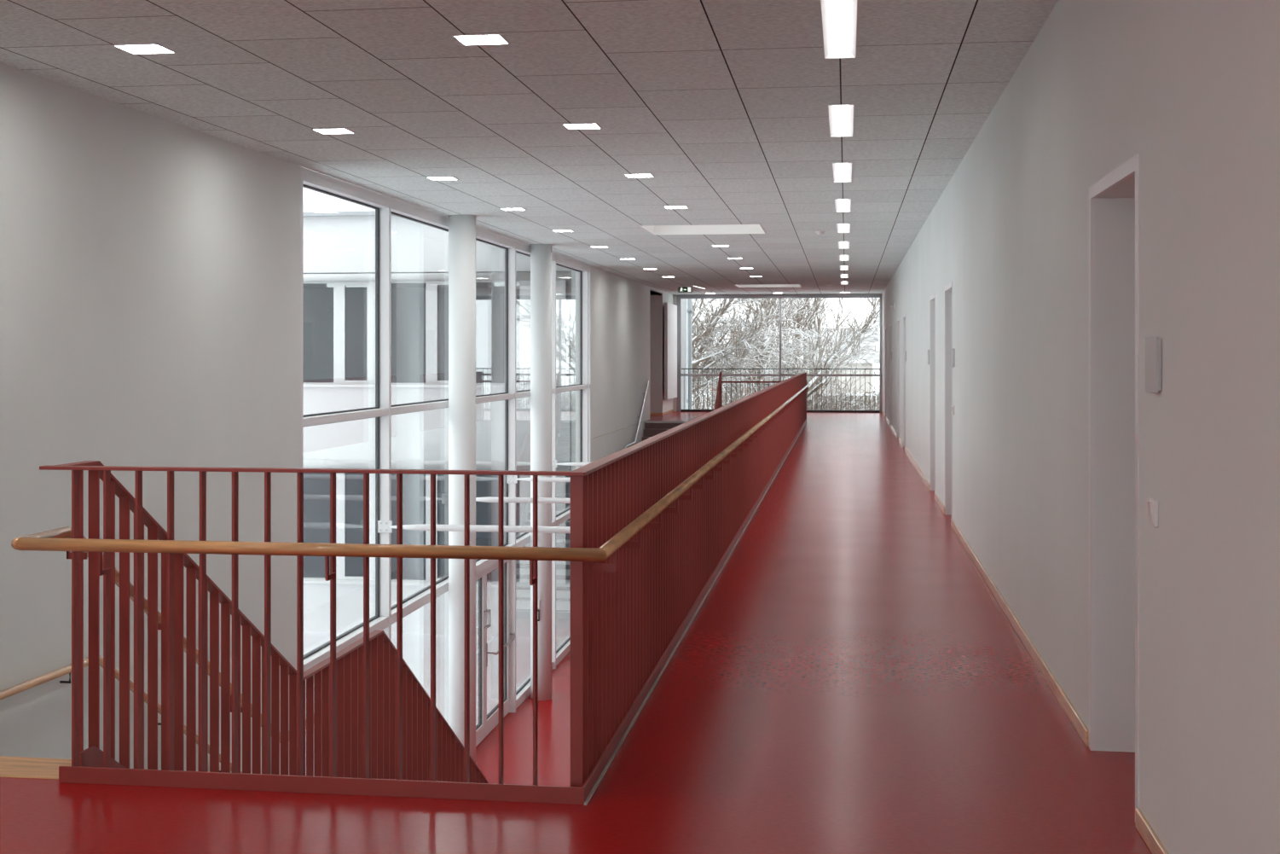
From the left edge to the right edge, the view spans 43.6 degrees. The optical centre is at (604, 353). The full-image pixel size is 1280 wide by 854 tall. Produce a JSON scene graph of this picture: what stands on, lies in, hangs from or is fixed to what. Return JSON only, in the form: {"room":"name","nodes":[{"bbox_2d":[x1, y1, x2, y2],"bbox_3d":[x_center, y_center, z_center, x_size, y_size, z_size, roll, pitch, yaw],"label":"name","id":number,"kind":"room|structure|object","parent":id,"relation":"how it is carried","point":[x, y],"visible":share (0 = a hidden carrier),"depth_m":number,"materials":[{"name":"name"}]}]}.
{"room":"school corridor","nodes":[
{"label":"school corridor","id":0,"kind":"room"},
{"bbox_2d":[0,63,301,775],"bbox_3d":[-3.888,1.380,5.229,0.350,7.000,16.180,0,0,9],"label":"wall","id":1,"kind":"structure","parent":0,"point":[150,265],"depth_m":10.05,"materials":[{"name":"white paint"}]},
{"bbox_2d":[0,755,71,778],"bbox_3d":[-2.748,1.518,5.900,1.705,0.043,0.263,0,0,9],"label":"trim","id":2,"kind":"structure","parent":1,"relation":"attached to","point":[21,767],"depth_m":5.80,"materials":[{"name":"brown wood"}]},
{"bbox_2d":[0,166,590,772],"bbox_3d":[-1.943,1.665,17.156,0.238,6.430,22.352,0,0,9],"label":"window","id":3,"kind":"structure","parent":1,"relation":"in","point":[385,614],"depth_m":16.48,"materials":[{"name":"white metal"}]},
{"bbox_2d":[377,520,570,532],"bbox_3d":[-0.446,1.700,15.480,3.618,0.120,0.064,0,0,9],"label":"strut","id":4,"kind":"object","parent":3,"relation":"attached to","point":[386,526],"visible":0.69,"depth_m":15.58,"materials":[{"name":"white metal"}]},
{"bbox_2d":[475,559,515,747],"bbox_3d":[-1.490,3.785,20.300,0.194,2.170,2.960,0,0,9],"label":"door","id":5,"kind":"structure","parent":3,"relation":"attached to","point":[486,722],"depth_m":20.33,"materials":[{"name":"white metal"}]},
{"bbox_2d":[475,496,570,503],"bbox_3d":[0.006,1.700,18.476,3.618,0.120,0.064,0,0,9],"label":"strut","id":6,"kind":"object","parent":3,"relation":"attached to","point":[489,499],"visible":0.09,"depth_m":18.59,"materials":[{"name":"white metal"}]},
{"bbox_2d":[507,474,570,483],"bbox_3d":[0.460,1.700,21.482,3.618,0.120,0.064,0,0,9],"label":"strut","id":7,"kind":"object","parent":3,"relation":"attached to","point":[511,478],"visible":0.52,"depth_m":21.66,"materials":[{"name":"white metal"}]},
{"bbox_2d":[551,459,590,467],"bbox_3d":[0.914,1.700,24.488,3.618,0.120,0.064,0,0,9],"label":"strut","id":8,"kind":"object","parent":3,"relation":"attached to","point":[554,462],"visible":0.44,"depth_m":24.69,"materials":[{"name":"white metal"}]},
{"bbox_2d":[301,166,500,235],"bbox_3d":[0.310,-2.270,19.143,7.700,0.300,45.550,0,0,9],"label":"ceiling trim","id":9,"kind":"structure","parent":0,"point":[302,166],"depth_m":20.92,"materials":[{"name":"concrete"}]},
{"bbox_2d":[475,650,570,786],"bbox_3d":[1.878,5.030,23.331,5.950,0.300,36.300,0,0,9],"label":"floor","id":10,"kind":"structure","parent":0,"point":[554,713],"depth_m":20.05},
{"bbox_2d":[53,460,488,782],"bbox_3d":[-1.387,2.694,9.367,0.064,4.592,7.390,0,0,9],"label":"balustrade","id":11,"kind":"object","parent":10,"relation":"on","point":[416,702],"visible":0.57,"depth_m":7.23,"materials":[{"name":"red paint"}]},
{"bbox_2d":[448,214,475,762],"bbox_3d":[-1.596,1.665,17.939,0.306,6.430,0.306,0,0,9],"label":"round column","id":12,"kind":"structure","parent":10,"relation":"on","point":[461,228],"depth_m":17.81,"materials":[{"name":"white paint"}]},
{"bbox_2d":[530,243,551,700],"bbox_3d":[-0.899,1.665,22.688,0.306,6.430,0.306,0,0,9],"label":"round column","id":13,"kind":"structure","parent":10,"relation":"on","point":[541,254],"depth_m":22.55,"materials":[{"name":"white paint"}]},
{"bbox_2d":[642,422,683,440],"bbox_3d":[1.237,3.205,32.416,1.650,3.350,6.615,0,0,9],"label":"staircase","id":14,"kind":"structure","parent":10,"relation":"on","point":[651,429],"depth_m":35.68,"materials":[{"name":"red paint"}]},
{"bbox_2d":[714,371,722,409],"bbox_3d":[2.056,2.709,31.976,0.064,4.622,7.450,0,0,9],"label":"balustrade","id":15,"kind":"object","parent":14,"relation":"attached to","point":[718,404],"visible":0.1,"depth_m":35.08,"materials":[{"name":"metal"}]},
{"bbox_2d":[0,0,1058,294],"bbox_3d":[1.090,-1.565,19.051,5.370,0.030,45.000,0,0,9],"label":"ceiling","id":16,"kind":"structure","parent":0,"point":[724,103],"depth_m":9.77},
{"bbox_2d":[111,43,177,54],"bbox_3d":[-2.334,-1.593,8.119,0.244,0.094,0.244,0,0,9],"label":"ceiling light","id":17,"kind":"object","parent":16,"relation":"attached to","point":[141,49],"visible":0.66,"depth_m":8.15,"materials":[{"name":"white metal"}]},
{"bbox_2d":[120,44,169,52],"bbox_3d":[-2.334,-1.561,8.119,0.220,0.010,0.220,0,0,9],"label":"diffuser","id":18,"kind":"object","parent":17,"relation":"attached to","point":[127,48],"depth_m":8.14,"materials":[{"name":"white plastic"}]},
{"bbox_2d":[311,127,356,133],"bbox_3d":[-1.882,-1.593,11.115,0.244,0.094,0.244,0,0,9],"label":"ceiling light","id":19,"kind":"object","parent":16,"relation":"attached to","point":[337,130],"visible":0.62,"depth_m":11.16,"materials":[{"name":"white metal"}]},
{"bbox_2d":[318,128,350,132],"bbox_3d":[-1.882,-1.561,11.115,0.220,0.010,0.220,0,0,9],"label":"diffuser","id":20,"kind":"object","parent":19,"relation":"attached to","point":[319,130],"depth_m":11.12,"materials":[{"name":"white plastic"}]},
{"bbox_2d":[426,176,459,180],"bbox_3d":[-1.430,-1.593,14.111,0.244,0.094,0.244,0,0,9],"label":"ceiling light","id":21,"kind":"object","parent":16,"relation":"attached to","point":[433,178],"visible":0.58,"depth_m":14.13,"materials":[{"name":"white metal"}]},
{"bbox_2d":[430,177,455,179],"bbox_3d":[-1.430,-1.561,14.111,0.220,0.010,0.220,0,0,9],"label":"diffuser","id":22,"kind":"object","parent":21,"relation":"attached to","point":[431,177],"depth_m":14.14,"materials":[{"name":"white plastic"}]},
{"bbox_2d":[451,34,510,45],"bbox_3d":[-0.606,-1.593,7.879,0.244,0.094,0.244,0,0,9],"label":"ceiling light","id":23,"kind":"object","parent":16,"relation":"attached to","point":[475,39],"visible":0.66,"depth_m":7.92,"materials":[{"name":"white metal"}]},
{"bbox_2d":[457,34,505,42],"bbox_3d":[-0.606,-1.561,7.879,0.220,0.010,0.220,0,0,9],"label":"diffuser","id":24,"kind":"object","parent":23,"relation":"attached to","point":[461,38],"depth_m":7.90,"materials":[{"name":"white plastic"}]},
{"bbox_2d":[499,208,527,210],"bbox_3d":[-0.978,-1.593,17.108,0.244,0.094,0.244,0,0,9],"label":"ceiling light","id":25,"kind":"object","parent":16,"relation":"attached to","point":[504,209],"visible":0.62,"depth_m":17.20,"materials":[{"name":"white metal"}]},
{"bbox_2d":[504,208,521,209],"bbox_3d":[-0.978,-1.561,17.108,0.220,0.010,0.220,0,0,9],"label":"diffuser","id":26,"kind":"object","parent":25,"relation":"attached to","point":[505,208],"depth_m":17.16,"materials":[{"name":"white plastic"}]},
{"bbox_2d":[552,229,573,231],"bbox_3d":[-0.526,-1.593,20.104,0.244,0.094,0.244,0,0,9],"label":"ceiling light","id":27,"kind":"object","parent":16,"relation":"attached to","point":[565,230],"visible":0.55,"depth_m":20.19,"materials":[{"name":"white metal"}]},
{"bbox_2d":[561,122,602,129],"bbox_3d":[-0.153,-1.593,10.880,0.244,0.094,0.244,0,0,9],"label":"ceiling light","id":28,"kind":"object","parent":16,"relation":"attached to","point":[569,126],"visible":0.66,"depth_m":10.92,"materials":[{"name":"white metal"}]},
{"bbox_2d":[565,123,598,127],"bbox_3d":[-0.153,-1.561,10.880,0.220,0.010,0.220,0,0,9],"label":"diffuser","id":29,"kind":"object","parent":28,"relation":"attached to","point":[567,125],"depth_m":10.91,"materials":[{"name":"white plastic"}]},
{"bbox_2d":[623,173,654,177],"bbox_3d":[0.300,-1.593,13.881,0.244,0.094,0.244,0,0,9],"label":"ceiling light","id":30,"kind":"object","parent":16,"relation":"attached to","point":[625,175],"visible":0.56,"depth_m":13.93,"materials":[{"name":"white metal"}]},
{"bbox_2d":[626,173,651,176],"bbox_3d":[0.300,-1.561,13.881,0.220,0.010,0.220,0,0,9],"label":"diffuser","id":31,"kind":"object","parent":30,"relation":"attached to","point":[628,175],"depth_m":13.93,"materials":[{"name":"white plastic"}]},
{"bbox_2d":[663,205,688,208],"bbox_3d":[0.753,-1.593,16.882,0.244,0.094,0.244,0,0,9],"label":"ceiling light","id":32,"kind":"object","parent":16,"relation":"attached to","point":[681,206],"visible":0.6,"depth_m":16.98,"materials":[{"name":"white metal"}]},
{"bbox_2d":[677,284,692,292],"bbox_3d":[1.816,-1.465,36.019,0.320,0.170,0.046,0,0,9],"label":"exit sign","id":33,"kind":"object","parent":16,"relation":"hanging from","point":[680,289],"visible":1,"depth_m":36.00,"materials":[{"name":"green plastic"}]},
{"bbox_2d":[693,285,706,288],"bbox_3d":[2.142,-1.512,36.267,0.310,0.075,0.180,0,0,9],"label":"spotlight","id":34,"kind":"object","parent":16,"relation":"attached to","point":[700,286],"visible":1,"depth_m":36.17,"materials":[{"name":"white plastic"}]},
{"bbox_2d":[637,224,767,235],"bbox_3d":[1.249,-2.108,19.937,1.480,1.123,1.540,0,0,9],"label":"rooflight","id":35,"kind":"object","parent":16,"relation":"attached to","point":[697,228],"visible":0.02,"depth_m":20.67,"materials":[{"name":"white plastic"}]},
{"bbox_2d":[711,244,729,246],"bbox_3d":[1.659,-1.593,22.884,0.244,0.094,0.244,0,0,9],"label":"ceiling light","id":36,"kind":"object","parent":16,"relation":"attached to","point":[711,245],"visible":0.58,"depth_m":22.91,"materials":[{"name":"white plastic"}]},
{"bbox_2d":[726,257,742,259],"bbox_3d":[2.112,-1.593,25.885,0.244,0.094,0.244,0,0,9],"label":"ceiling light","id":37,"kind":"object","parent":16,"relation":"attached to","point":[726,257],"visible":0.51,"depth_m":25.80,"materials":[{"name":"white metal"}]},
{"bbox_2d":[734,283,802,287],"bbox_3d":[3.727,-2.108,36.351,1.480,1.123,1.540,0,0,9],"label":"rooflight","id":38,"kind":"object","parent":16,"relation":"attached to","point":[746,285],"visible":0.04,"depth_m":37.07,"materials":[{"name":"white plastic"}]},
{"bbox_2d":[815,231,825,235],"bbox_3d":[2.722,-1.525,20.180,0.120,0.050,0.120,0,0,9],"label":"smoke detector","id":39,"kind":"object","parent":16,"relation":"attached to","point":[819,233],"visible":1,"depth_m":20.15,"materials":[{"name":"white plastic"}]},
{"bbox_2d":[819,0,858,58],"bbox_3d":[1.124,-1.596,7.648,0.170,0.098,1.470,0,0,9],"label":"strip light","id":40,"kind":"object","parent":16,"relation":"attached to","point":[839,18],"visible":0.98,"depth_m":7.69,"materials":[{"name":"white plastic"}]},
{"bbox_2d":[828,0,849,53],"bbox_3d":[1.124,-1.579,7.648,0.092,0.012,1.458,0,0,9],"label":"diffuser","id":41,"kind":"object","parent":40,"relation":"attached to","point":[838,9],"depth_m":7.69,"materials":[{"name":"white plastic"}]},
{"bbox_2d":[827,104,855,137],"bbox_3d":[1.580,-1.596,10.669,0.170,0.098,1.470,0,0,9],"label":"strip light","id":42,"kind":"object","parent":16,"relation":"attached to","point":[841,118],"visible":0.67,"depth_m":10.72,"materials":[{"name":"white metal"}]},
{"bbox_2d":[834,104,848,133],"bbox_3d":[1.580,-1.579,10.669,0.092,0.012,1.458,0,0,9],"label":"diffuser","id":43,"kind":"object","parent":42,"relation":"attached to","point":[841,112],"depth_m":10.71,"materials":[{"name":"white plastic"}]},
{"bbox_2d":[831,162,852,182],"bbox_3d":[2.036,-1.596,13.690,0.170,0.098,1.470,0,0,9],"label":"strip light","id":44,"kind":"object","parent":16,"relation":"attached to","point":[842,172],"visible":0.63,"depth_m":13.81,"materials":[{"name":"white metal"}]},
{"bbox_2d":[836,162,847,179],"bbox_3d":[2.036,-1.579,13.690,0.092,0.012,1.458,0,0,9],"label":"diffuser","id":45,"kind":"object","parent":44,"relation":"attached to","point":[842,168],"depth_m":13.75,"materials":[{"name":"white plastic"}]},
{"bbox_2d":[834,198,851,212],"bbox_3d":[2.492,-1.596,16.710,0.170,0.098,1.470,0,0,9],"label":"strip light","id":46,"kind":"object","parent":16,"relation":"attached to","point":[841,205],"visible":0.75,"depth_m":16.90,"materials":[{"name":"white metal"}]},
{"bbox_2d":[838,198,847,209],"bbox_3d":[2.492,-1.579,16.710,0.092,0.012,1.458,0,0,9],"label":"diffuser","id":47,"kind":"object","parent":46,"relation":"attached to","point":[842,203],"depth_m":16.81,"materials":[{"name":"white plastic"}]},
{"bbox_2d":[836,223,850,232],"bbox_3d":[2.948,-1.596,19.731,0.170,0.098,1.470,0,0,9],"label":"strip light","id":48,"kind":"object","parent":16,"relation":"attached to","point":[841,228],"visible":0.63,"depth_m":19.95,"materials":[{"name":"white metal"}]},
{"bbox_2d":[839,223,847,231],"bbox_3d":[2.948,-1.579,19.731,0.092,0.012,1.458,0,0,9],"label":"diffuser","id":49,"kind":"object","parent":48,"relation":"attached to","point":[843,227],"depth_m":19.86,"materials":[{"name":"white plastic"}]},
{"bbox_2d":[837,241,850,248],"bbox_3d":[3.404,-1.596,22.752,0.170,0.098,1.470,0,0,9],"label":"strip light","id":50,"kind":"object","parent":16,"relation":"attached to","point":[840,244],"visible":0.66,"depth_m":22.95,"materials":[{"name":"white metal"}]},
{"bbox_2d":[840,241,846,246],"bbox_3d":[3.404,-1.579,22.752,0.092,0.012,1.458,0,0,9],"label":"diffuser","id":51,"kind":"object","parent":50,"relation":"attached to","point":[842,243],"depth_m":22.86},
{"bbox_2d":[838,254,849,260],"bbox_3d":[3.860,-1.596,25.773,0.170,0.098,1.470,0,0,9],"label":"strip light","id":52,"kind":"object","parent":16,"relation":"attached to","point":[841,257],"visible":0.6,"depth_m":25.98,"materials":[{"name":"white plastic"}]},
{"bbox_2d":[840,254,846,259],"bbox_3d":[3.860,-1.579,25.773,0.092,0.012,1.458,0,0,9],"label":"diffuser","id":53,"kind":"object","parent":52,"relation":"attached to","point":[842,257],"depth_m":25.99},
{"bbox_2d":[839,265,849,270],"bbox_3d":[4.316,-1.596,28.793,0.170,0.098,1.470,0,0,9],"label":"strip light","id":54,"kind":"object","parent":16,"relation":"attached to","point":[841,267],"visible":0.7,"depth_m":29.06,"materials":[{"name":"white plastic"}]},
{"bbox_2d":[839,273,848,278],"bbox_3d":[4.771,-1.596,31.814,0.170,0.098,1.470,0,0,9],"label":"strip light","id":55,"kind":"object","parent":16,"relation":"attached to","point":[846,275],"visible":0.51,"depth_m":32.24,"materials":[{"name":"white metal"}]},
{"bbox_2d":[0,411,1152,853],"bbox_3d":[0.403,1.650,19.256,7.650,0.300,45.200,0,0,9],"label":"floor","id":56,"kind":"structure","parent":0,"point":[849,679],"depth_m":6.11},
{"bbox_2d":[39,464,587,804],"bbox_3d":[-1.032,0.959,5.528,1.968,1.122,0.116,0,0,9],"label":"balustrade","id":57,"kind":"object","parent":56,"relation":"on","point":[332,784],"visible":0.89,"depth_m":5.52,"materials":[{"name":"red metal"}]},
{"bbox_2d":[570,371,806,801],"bbox_3d":[2.175,0.949,20.416,0.068,1.102,30.496,0,0,9],"label":"balustrade","id":58,"kind":"object","parent":56,"relation":"on","point":[627,622],"visible":1,"depth_m":7.22,"materials":[{"name":"red paint"}]},
{"bbox_2d":[11,382,810,742],"bbox_3d":[1.247,2.341,20.576,2.114,3.397,30.638,0,0,9],"label":"handrail","id":59,"kind":"object","parent":58,"relation":"attached to","point":[59,539],"visible":0.8,"depth_m":5.50,"materials":[{"name":"brown wood"}]},
{"bbox_2d":[584,422,806,805],"bbox_3d":[2.212,1.497,20.398,0.010,0.006,30.500,0,0,9],"label":"trim","id":60,"kind":"structure","parent":56,"relation":"on","point":[625,734],"depth_m":7.42,"materials":[{"name":"metal"}]},
{"bbox_2d":[722,381,781,405],"bbox_3d":[3.515,1.050,35.549,1.820,0.900,0.050,0,0,9],"label":"balustrade","id":61,"kind":"object","parent":56,"relation":"on","point":[726,382],"visible":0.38,"depth_m":35.58,"materials":[{"name":"metal"}]},
{"bbox_3d":[4.664,1.650,41.620,6.000,0.300,0.300,0,0,9],"label":"trim","id":62,"kind":"structure","parent":56,"relation":"attached to","visible":0},
{"bbox_2d":[681,368,879,410],"bbox_3d":[4.713,0.927,41.613,5.900,1.105,0.040,0,0,9],"label":"guard","id":63,"kind":"object","parent":62,"relation":"on","point":[681,368],"visible":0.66,"depth_m":41.70,"materials":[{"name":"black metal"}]},
{"bbox_2d":[303,384,879,725],"bbox_3d":[16.417,5.350,108.768,180.000,0.600,300.000,0,0,9],"label":"ground","id":64,"kind":"structure","parent":0,"point":[416,648],"depth_m":26.41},
{"bbox_2d":[303,196,571,637],"bbox_3d":[-10.534,0.975,34.230,21.350,8.150,8.910,0,0,9],"label":"building","id":65,"kind":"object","parent":64,"relation":"on","point":[339,234],"visible":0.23,"depth_m":29.05,"materials":[{"name":"grey metal"}]},
{"bbox_2d":[515,286,519,382],"bbox_3d":[-1.808,0.075,33.419,0.350,2.950,0.150,0,0,9],"label":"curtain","id":66,"kind":"object","parent":65,"relation":"hanging from","point":[517,287],"depth_m":33.35,"materials":[{"name":"white fabric"}]},
{"bbox_2d":[566,298,808,409],"bbox_3d":[1.952,0.299,49.679,9.490,9.535,8.004,0,0,12],"label":"tree","id":67,"kind":"object","parent":64,"relation":"on","point":[712,358],"visible":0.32,"depth_m":47.08,"materials":[{"name":"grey plant"}]},
{"bbox_2d":[707,330,793,405],"bbox_3d":[6.993,1.975,76.817,4.000,6.150,6.700,0,0,9],"label":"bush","id":68,"kind":"object","parent":64,"relation":"on","point":[742,331],"visible":0.02,"depth_m":73.97,"materials":[{"name":"plant"}]},
{"bbox_2d":[694,359,819,409],"bbox_3d":[4.393,2.536,52.359,5.962,5.061,6.143,0,0,-15],"label":"shrub","id":69,"kind":"object","parent":64,"relation":"on","point":[735,394],"visible":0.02,"depth_m":52.39,"materials":[{"name":"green plant"}]},
{"bbox_2d":[692,298,822,409],"bbox_3d":[5.232,0.654,56.587,5.802,8.852,5.762,0,0,29],"label":"tree","id":70,"kind":"object","parent":64,"relation":"on","point":[774,304],"visible":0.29,"depth_m":55.89,"materials":[{"name":"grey plant"}]},
{"bbox_2d":[695,383,870,410],"bbox_3d":[5.978,3.003,53.257,6.575,4.263,5.190,0,0,41],"label":"shrub","id":71,"kind":"object","parent":64,"relation":"on","point":[738,391],"visible":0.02,"depth_m":53.06,"materials":[{"name":"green plant"}]},
{"bbox_2d":[695,392,879,410],"bbox_3d":[8.373,3.305,63.512,9.700,3.490,0.140,0,0,9],"label":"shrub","id":72,"kind":"object","parent":64,"relation":"on","point":[860,394],"visible":0.02,"depth_m":63.22,"materials":[{"name":"grey plant"}]},
{"bbox_2d":[735,297,879,410],"bbox_3d":[7.554,0.507,59.435,5.178,9.137,5.401,0,0,-37],"label":"tree","id":73,"kind":"object","parent":64,"relation":"on","point":[812,318],"visible":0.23,"depth_m":59.18,"materials":[{"name":"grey plant"}]},
{"bbox_2d":[750,366,879,410],"bbox_3d":[7.462,2.718,51.887,5.920,4.698,5.447,0,0,-3],"label":"shrub","id":74,"kind":"object","parent":64,"relation":"on","point":[841,402],"visible":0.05,"depth_m":51.21,"materials":[{"name":"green plant"}]},
{"bbox_2d":[788,297,879,397],"bbox_3d":[7.394,1.368,51.656,3.348,7.406,6.690,0,0,-36],"label":"tree","id":75,"kind":"object","parent":64,"relation":"on","point":[834,355],"visible":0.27,"depth_m":50.55,"materials":[{"name":"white plant"}]},
{"bbox_2d":[793,328,879,409],"bbox_3d":[12.117,1.850,83.628,4.300,6.400,9.700,0,0,9],"label":"house","id":76,"kind":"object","parent":64,"relation":"on","point":[871,343],"visible":0.07,"depth_m":79.19,"materials":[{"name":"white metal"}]},
{"bbox_2d":[807,369,879,410],"bbox_3d":[9.729,2.541,52.295,7.151,5.049,6.080,0,0,-38],"label":"shrub","id":77,"kind":"object","parent":64,"relation":"on","point":[869,392],"visible":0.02,"depth_m":52.30,"materials":[{"name":"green plant"}]},
{"bbox_2d":[568,260,672,470],"bbox_3d":[-0.125,1.380,35.188,1.850,7.000,13.850,0,0,9],"label":"wall","id":78,"kind":"structure","parent":0,"point":[628,321],"depth_m":31.90,"materials":[{"name":"white paint"}]},
{"bbox_2d":[593,409,673,438],"bbox_3d":[0.026,1.469,35.140,1.563,0.062,13.500,0,0,9],"label":"baseboard","id":79,"kind":"structure","parent":78,"relation":"attached to","point":[671,410],"depth_m":39.25,"materials":[{"name":"brown wood"}]},
{"bbox_2d":[624,380,648,448],"bbox_3d":[0.421,2.279,32.295,0.082,3.380,7.216,0,0,9],"label":"wall handrail","id":80,"kind":"object","parent":78,"relation":"attached to","point":[647,381],"visible":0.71,"depth_m":34.39,"materials":[{"name":"metal"}]},
{"bbox_2d":[644,420,686,422],"bbox_3d":[1.724,1.518,35.677,1.660,0.044,0.070,0,0,9],"label":"trim","id":81,"kind":"structure","parent":78,"relation":"attached to","point":[645,421],"depth_m":35.73,"materials":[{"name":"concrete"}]},
{"bbox_2d":[663,302,677,399],"bbox_3d":[1.645,-0.070,40.281,0.130,2.380,2.250,0,0,9],"label":"wall panel","id":82,"kind":"object","parent":78,"relation":"attached to","point":[670,309],"visible":1,"depth_m":39.87,"materials":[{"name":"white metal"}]},
{"bbox_2d":[649,289,662,295],"bbox_3d":[0.443,-1.465,38.111,1.600,0.030,2.500,0,0,9],"label":"ceiling","id":83,"kind":"structure","parent":0,"point":[651,291],"depth_m":38.50,"materials":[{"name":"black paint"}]},
{"bbox_2d":[672,294,677,411],"bbox_3d":[1.850,-0.025,41.772,0.090,3.050,0.240,0,0,9],"label":"wall","id":84,"kind":"structure","parent":0,"point":[674,295],"depth_m":41.66,"materials":[{"name":"white paint"}]},
{"bbox_2d":[681,298,687,409],"bbox_3d":[1.722,1.090,42.898,1.000,7.580,0.350,0,0,9],"label":"wall","id":85,"kind":"structure","parent":0,"point":[684,301],"depth_m":42.66,"materials":[{"name":"white paint"}]},
{"bbox_2d":[687,298,692,409],"bbox_3d":[2.271,1.390,42.618,0.150,6.980,0.150,0,0,9],"label":"pipe","id":86,"kind":"object","parent":85,"relation":"attached to","point":[689,300],"visible":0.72,"depth_m":42.57,"materials":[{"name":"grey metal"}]},
{"bbox_2d":[677,293,882,295],"bbox_3d":[4.462,1.380,41.388,5.370,7.000,0.220,0,0,9],"label":"wall","id":87,"kind":"structure","parent":0,"point":[791,293],"depth_m":41.31,"materials":[{"name":"white paint"}]},
{"bbox_2d":[676,294,882,412],"bbox_3d":[4.493,-0.015,41.292,5.280,3.030,0.100,0,0,9],"label":"window","id":88,"kind":"structure","parent":87,"relation":"in","point":[780,297],"depth_m":41.24,"materials":[{"name":"grey metal"}]},
{"bbox_2d":[882,0,1279,853],"bbox_3d":[3.899,1.380,18.728,0.280,7.000,45.200,0,0,9],"label":"wall","id":89,"kind":"structure","parent":0,"point":[1191,88],"depth_m":4.87,"materials":[{"name":"white paint"}]},
{"bbox_2d":[885,326,886,417],"bbox_3d":[6.692,0.432,37.299,0.269,2.135,1.040,0,0,9],"label":"door","id":90,"kind":"structure","parent":89,"relation":"in","point":[885,327],"depth_m":37.78,"materials":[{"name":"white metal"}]},
{"bbox_2d":[889,323,891,424],"bbox_3d":[6.080,0.432,33.245,0.269,2.135,1.040,0,0,9],"label":"door","id":91,"kind":"structure","parent":89,"relation":"in","point":[890,323],"depth_m":33.73,"materials":[{"name":"grey wood"}]},
{"bbox_2d":[890,302,896,309],"bbox_3d":[5.382,-0.890,29.831,0.100,0.120,0.200,0,0,9],"label":"light","id":92,"kind":"object","parent":89,"relation":"attached to","point":[894,305],"visible":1,"depth_m":29.73,"materials":[{"name":"white plastic"}]},
{"bbox_2d":[897,317,899,437],"bbox_3d":[5.341,0.432,28.350,0.269,2.135,1.040,0,0,9],"label":"door","id":93,"kind":"structure","parent":89,"relation":"in","point":[898,319],"depth_m":28.83,"materials":[{"name":"white metal"}]},
{"bbox_2d":[903,312,905,446],"bbox_3d":[4.886,0.432,25.334,0.269,2.135,1.040,0,0,9],"label":"door","id":94,"kind":"structure","parent":89,"relation":"in","point":[904,315],"depth_m":25.81,"materials":[{"name":"white metal"}]},
{"bbox_2d":[926,349,929,364],"bbox_3d":[3.616,0.033,17.850,0.017,0.165,0.180,0,0,9],"label":"door sign","id":95,"kind":"object","parent":89,"relation":"attached to","point":[928,350],"visible":1,"depth_m":17.77,"materials":[{"name":"metal"}]},
{"bbox_2d":[929,292,935,492],"bbox_3d":[3.644,0.432,17.108,0.269,2.135,1.060,0,0,9],"label":"door","id":96,"kind":"structure","parent":89,"relation":"in","point":[932,298],"depth_m":17.59,"materials":[{"name":"white metal"}]},
{"bbox_2d":[944,281,952,518],"bbox_3d":[3.244,0.432,14.458,0.269,2.135,1.040,0,0,9],"label":"door","id":97,"kind":"structure","parent":89,"relation":"in","point":[948,288],"depth_m":14.94,"materials":[{"name":"white wood"}]},
{"bbox_2d":[950,405,954,414],"bbox_3d":[2.992,0.480,13.737,0.024,0.082,0.082,0,0,9],"label":"light switch","id":98,"kind":"object","parent":89,"relation":"attached to","point":[952,406],"visible":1,"depth_m":13.71,"materials":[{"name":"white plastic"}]},
{"bbox_2d":[951,347,955,367],"bbox_3d":[2.997,0.033,13.747,0.017,0.165,0.180,0,0,9],"label":"door sign","id":99,"kind":"object","parent":89,"relation":"attached to","point":[952,349],"visible":1,"depth_m":13.66,"materials":[{"name":"metal"}]},
{"bbox_2d":[881,410,1168,853],"bbox_3d":[3.739,1.469,18.651,0.013,0.062,45.000,0,0,9],"label":"baseboard","id":100,"kind":"structure","parent":89,"relation":"attached to","point":[1148,834],"depth_m":7.43,"materials":[{"name":"brown wood"}]},
{"bbox_2d":[1088,153,1139,808],"bbox_3d":[1.903,0.432,5.568,0.269,2.135,1.040,0,0,9],"label":"door","id":101,"kind":"structure","parent":89,"relation":"in","point":[1114,199],"depth_m":6.04,"materials":[{"name":"white paint"}]},
{"bbox_2d":[1146,497,1158,527],"bbox_3d":[1.643,0.475,4.799,0.024,0.082,0.082,0,0,9],"label":"light switch","id":102,"kind":"object","parent":89,"relation":"attached to","point":[1153,505],"visible":1,"depth_m":4.77,"materials":[{"name":"white plastic"}]},
{"bbox_2d":[1145,336,1161,393],"bbox_3d":[1.646,0.033,4.796,0.017,0.165,0.175,0,0,9],"label":"door sign","id":103,"kind":"object","parent":89,"relation":"attached to","point":[1153,345],"visible":1,"depth_m":4.75,"materials":[{"name":"metal"}]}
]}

